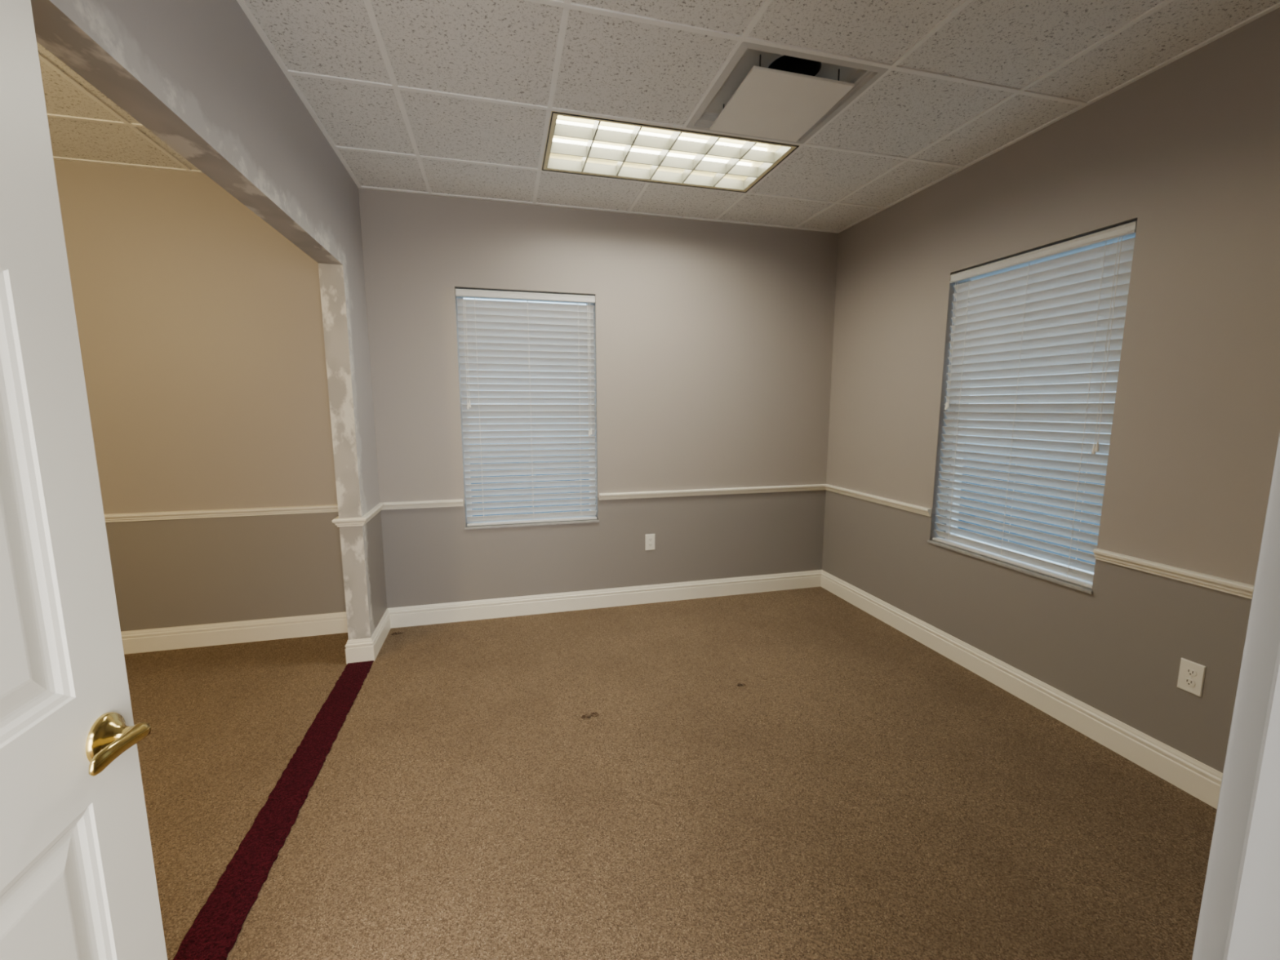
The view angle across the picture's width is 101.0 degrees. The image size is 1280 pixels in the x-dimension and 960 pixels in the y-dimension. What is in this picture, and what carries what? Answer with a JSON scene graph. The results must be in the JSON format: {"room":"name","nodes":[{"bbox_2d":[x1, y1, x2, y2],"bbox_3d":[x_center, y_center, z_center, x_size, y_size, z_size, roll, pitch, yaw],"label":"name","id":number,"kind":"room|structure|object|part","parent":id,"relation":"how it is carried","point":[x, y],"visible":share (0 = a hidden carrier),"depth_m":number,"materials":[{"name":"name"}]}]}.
{"room":"empty office room","nodes":[
{"label":"empty office room","id":0,"kind":"room"},
{"bbox_2d":[31,0,386,639],"bbox_3d":[-1.253,-0.137,1.575,0.113,2.697,3.490,-2,8,-15],"label":"wall","id":1,"kind":"structure","parent":0,"point":[198,75],"depth_m":1.82,"materials":[{"name":"paint"}]},
{"bbox_2d":[332,517,365,527],"bbox_3d":[-1.576,0.231,2.868,0.167,0.047,0.027,-2,8,-15],"label":"chair rail","id":2,"kind":"object","parent":1,"relation":"attached to","point":[348,522],"visible":1,"depth_m":2.86,"materials":[{"name":"white wood"}]},
{"bbox_2d":[345,637,374,664],"bbox_3d":[-1.577,0.962,2.975,0.145,0.133,0.016,-2,8,-15],"label":"baseboard","id":3,"kind":"object","parent":1,"relation":"attached to","point":[362,650],"visible":1,"depth_m":2.97,"materials":[{"name":"white wood"}]},
{"bbox_2d":[361,502,383,525],"bbox_3d":[-1.566,0.198,3.106,0.027,0.047,0.487,-2,8,-15],"label":"chair rail","id":4,"kind":"object","parent":1,"relation":"attached to","point":[368,516],"visible":1,"depth_m":3.08,"materials":[{"name":"white wood"}]},
{"bbox_2d":[370,608,391,660],"bbox_3d":[-1.573,0.929,3.212,0.016,0.133,0.476,-2,8,-15],"label":"baseboard","id":5,"kind":"structure","parent":1,"relation":"attached to","point":[380,634],"depth_m":3.18,"materials":[{"name":"white wood"}]},
{"bbox_2d":[53,159,838,631],"bbox_3d":[-1.541,-0.390,3.389,6.550,2.697,0.200,-2,8,-15],"label":"wall","id":6,"kind":"structure","parent":0,"point":[200,323],"depth_m":3.29,"materials":[{"name":"paint"}]},
{"bbox_2d":[103,504,337,522],"bbox_3d":[-3.165,0.223,2.926,2.932,0.047,0.027,-2,8,-15],"label":"chair rail","id":7,"kind":"object","parent":6,"relation":"attached to","point":[112,517],"depth_m":3.10,"materials":[{"name":"white wood"}]},
{"bbox_2d":[120,611,347,653],"bbox_3d":[-3.167,0.954,3.033,2.932,0.133,0.016,-2,8,-15],"label":"baseboard","id":8,"kind":"structure","parent":6,"relation":"attached to","point":[273,628],"depth_m":3.21,"materials":[{"name":"white wood"}]},
{"bbox_2d":[381,296,825,529],"bbox_3d":[-0.108,-0.485,3.720,3.205,1.543,0.187,-2,8,-15],"label":"wall trim","id":9,"kind":"structure","parent":6,"relation":"in","point":[499,526],"depth_m":3.71,"materials":[{"name":"wood"}]},
{"bbox_2d":[455,288,596,525],"bbox_3d":[-0.729,-0.460,3.518,0.877,1.513,0.075,-2,8,-15],"label":"window blind","id":10,"kind":"object","parent":9,"relation":"attached to","point":[527,336],"visible":1,"depth_m":3.51,"materials":[{"name":"white plastic"}]},
{"bbox_3d":[-1.097,-0.798,3.341,0.026,0.695,0.014,-2,8,-15],"label":"pull cord","id":11,"kind":"part","parent":10,"relation":"part of","materials":[{"name":"white fabric"}]},
{"bbox_3d":[-1.048,-0.435,3.447,0.002,1.463,0.043,-2,8,-15],"label":"ladder cord","id":12,"kind":"part","parent":10,"relation":"part of","materials":[{"name":"white fabric"}]},
{"bbox_3d":[-0.731,-0.447,3.529,0.002,1.463,0.043,-2,8,-15],"label":"ladder cord","id":13,"kind":"part","parent":10,"relation":"part of","materials":[{"name":"white fabric"}]},
{"bbox_3d":[-0.731,0.281,3.631,0.871,0.013,0.052,-2,8,-15],"label":"rail","id":14,"kind":"part","parent":10,"relation":"part of","materials":[{"name":"white plastic"}]},
{"bbox_3d":[-0.414,-0.458,3.611,0.002,1.463,0.043,-2,8,-15],"label":"ladder cord","id":15,"kind":"part","parent":10,"relation":"part of","materials":[{"name":"white fabric"}]},
{"bbox_3d":[-0.340,-0.735,3.551,0.026,0.878,0.014,-2,8,-15],"label":"pull cord","id":16,"kind":"part","parent":10,"relation":"part of","materials":[{"name":"white fabric"}]},
{"bbox_3d":[-0.734,0.297,3.645,0.897,0.014,0.122,-2,8,-15],"label":"sill","id":17,"kind":"part","parent":9,"relation":"part of","materials":[{"name":"wood"}]},
{"bbox_2d":[387,569,822,628],"bbox_3d":[-0.089,0.843,3.833,3.205,0.133,0.016,-2,8,-15],"label":"baseboard","id":18,"kind":"structure","parent":6,"relation":"attached to","point":[448,612],"depth_m":3.77,"materials":[{"name":"white wood"}]},
{"bbox_2d":[644,533,654,550],"bbox_3d":[0.074,0.451,3.825,0.072,0.118,0.009,-2,8,-15],"label":"wall outlet","id":19,"kind":"object","parent":6,"relation":"attached to","point":[649,538],"visible":1,"depth_m":3.82,"materials":[{"name":"plastic"}]},
{"bbox_2d":[36,0,1279,231],"bbox_3d":[-0.844,-1.369,0.572,6.550,0.020,5.690,-2,8,-15],"label":"ceiling","id":20,"kind":"structure","parent":0,"point":[504,50],"depth_m":2.06,"materials":[{"name":"tile"}]},
{"bbox_2d":[38,0,1279,233],"bbox_3d":[-1.121,-1.475,1.423,6.250,0.007,3.490,-2,8,-15],"label":"grid","id":21,"kind":"object","parent":20,"relation":"attached to","point":[566,5],"visible":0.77,"depth_m":2.17,"materials":[{"name":"white metal"}]},
{"bbox_2d":[541,111,799,192],"bbox_3d":[0.125,-1.714,2.701,1.202,0.134,0.592,-2,8,-15],"label":"ceiling light","id":22,"kind":"object","parent":20,"relation":"attached to","point":[576,144],"visible":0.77,"depth_m":2.75,"materials":[{"name":"plastic"}]},
{"bbox_2d":[685,41,888,143],"bbox_3d":[0.575,-1.688,2.188,0.602,0.294,0.602,-2,8,-15],"label":"ceiling vent","id":23,"kind":"object","parent":20,"relation":"in","point":[763,91],"visible":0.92,"depth_m":2.15,"materials":[{"name":"metal"}]},
{"bbox_3d":[0.574,-1.556,2.209,0.432,0.026,0.426,-2,8,-15],"label":"plate","id":24,"kind":"part","parent":23,"relation":"part of","materials":[{"name":"white metal"}]},
{"bbox_2d":[124,586,1217,959],"bbox_3d":[-0.844,1.362,0.952,6.550,0.100,5.690,-2,8,-15],"label":"floor","id":25,"kind":"structure","parent":0,"point":[865,793],"depth_m":1.92,"materials":[{"name":"carpet"}]},
{"bbox_2d":[173,660,373,959],"bbox_3d":[-1.243,1.200,1.733,0.140,0.005,2.592,-2,8,-15],"label":"carpet strip","id":26,"kind":"object","parent":25,"relation":"on","point":[214,932],"visible":1,"depth_m":1.76,"materials":[{"name":"red carpet"}]},
{"bbox_2d":[581,711,599,718],"bbox_3d":[-0.235,1.094,2.461,0.084,0.012,0.048,-2,8,-15],"label":"debris","id":27,"kind":"object","parent":25,"relation":"on","point":[583,716],"visible":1,"depth_m":2.45,"materials":[{"name":"brown"}]},
{"bbox_2d":[822,7,1279,773],"bbox_3d":[2.252,-0.121,1.462,0.200,2.697,5.490,-2,8,-15],"label":"wall","id":28,"kind":"structure","parent":0,"point":[1188,150],"depth_m":2.12,"materials":[{"name":"paint"}]},
{"bbox_2d":[820,569,1222,808],"bbox_3d":[1.894,1.019,2.569,0.016,0.133,3.490,-2,8,-15],"label":"baseboard","id":29,"kind":"structure","parent":28,"relation":"attached to","point":[1191,775],"depth_m":2.43,"materials":[{"name":"white wood"}]},
{"bbox_2d":[825,235,1253,599],"bbox_3d":[1.966,-0.302,2.405,0.187,1.543,3.490,-2,8,-15],"label":"window","id":30,"kind":"structure","parent":28,"relation":"in","point":[1051,579],"depth_m":2.38,"materials":[{"name":"wood"}]},
{"bbox_3d":[1.889,0.424,2.731,0.122,0.014,0.912,-2,8,-15],"label":"sill","id":31,"kind":"part","parent":30,"relation":"part of","materials":[{"name":"stone"}]},
{"bbox_2d":[932,220,1137,588],"bbox_3d":[1.867,-0.335,2.619,0.075,1.513,0.892,-2,8,-15],"label":"window blind","id":32,"kind":"object","parent":30,"relation":"attached to","point":[1066,310],"visible":0.9,"depth_m":2.53,"materials":[{"name":"white plastic"}]},
{"bbox_3d":[1.738,-0.742,2.941,0.014,0.695,0.026,-2,8,-15],"label":"pull cord","id":33,"kind":"part","parent":32,"relation":"part of","materials":[{"name":"white fabric"}]},
{"bbox_3d":[1.792,-0.365,2.943,0.043,1.463,0.002,-2,8,-15],"label":"ladder cord","id":34,"kind":"part","parent":32,"relation":"part of","materials":[{"name":"white fabric"}]},
{"bbox_3d":[1.877,0.407,2.725,0.052,0.013,0.886,-2,8,-15],"label":"rail","id":35,"kind":"part","parent":32,"relation":"part of","materials":[{"name":"white plastic"}]},
{"bbox_3d":[1.877,-0.321,2.624,0.043,1.463,0.002,-2,8,-15],"label":"ladder cord","id":36,"kind":"part","parent":32,"relation":"part of","materials":[{"name":"white fabric"}]},
{"bbox_3d":[1.961,-0.276,2.305,0.043,1.463,0.002,-2,8,-15],"label":"ladder cord","id":37,"kind":"part","parent":32,"relation":"part of","materials":[{"name":"white fabric"}]},
{"bbox_3d":[1.940,-0.545,2.191,0.014,0.878,0.026,-2,8,-15],"label":"pull cord","id":38,"kind":"part","parent":32,"relation":"part of","materials":[{"name":"white fabric"}]},
{"bbox_2d":[1177,657,1206,697],"bbox_3d":[2.045,0.732,1.961,0.009,0.118,0.072,-2,8,-15],"label":"wall outlet","id":39,"kind":"object","parent":28,"relation":"attached to","point":[1191,677],"visible":1,"depth_m":1.96,"materials":[{"name":"plastic"}]},
{"bbox_2d":[1183,677,1195,686],"bbox_3d":[2.043,0.752,1.963,0.003,0.024,0.033,-2,8,-15],"label":"receptacle","id":40,"kind":"object","parent":39,"relation":"attached to","point":[1188,682],"depth_m":1.96,"materials":[{"name":"plastic"}]},
{"bbox_2d":[1185,667,1196,676],"bbox_3d":[2.043,0.713,1.958,0.003,0.024,0.033,-2,8,-15],"label":"receptacle","id":41,"kind":"object","parent":39,"relation":"attached to","point":[1189,672],"depth_m":1.96,"materials":[{"name":"plastic"}]},
{"bbox_3d":[-0.663,0.099,-0.120,6.250,2.697,0.120,-2,8,-15],"label":"wall","id":42,"kind":"structure","parent":0,"visible":0},
{"bbox_2d":[0,0,167,959],"bbox_3d":[-0.683,0.359,0.400,0.136,2.022,0.810,-2,8,-15],"label":"door","id":43,"kind":"structure","parent":42,"relation":"in","point":[77,877],"depth_m":0.67,"materials":[{"name":"white paint"}]},
{"bbox_3d":[-0.735,0.362,0.747,0.039,0.068,0.068,-2,8,-15],"label":"handle","id":44,"kind":"part","parent":43,"relation":"part of","materials":[{"name":"gold metal"}]},
{"bbox_3d":[-0.706,0.363,0.718,0.021,0.031,0.097,-2,8,-15],"label":"lever","id":45,"kind":"part","parent":43,"relation":"part of","materials":[{"name":"gold metal"}]},
{"bbox_2d":[1191,432,1279,959],"bbox_3d":[-0.186,0.367,0.044,0.955,2.121,0.140,-2,8,-15],"label":"door frame","id":46,"kind":"structure","parent":42,"relation":"attached to","point":[1239,918],"depth_m":0.17,"materials":[{"name":"white paint"}]}
]}

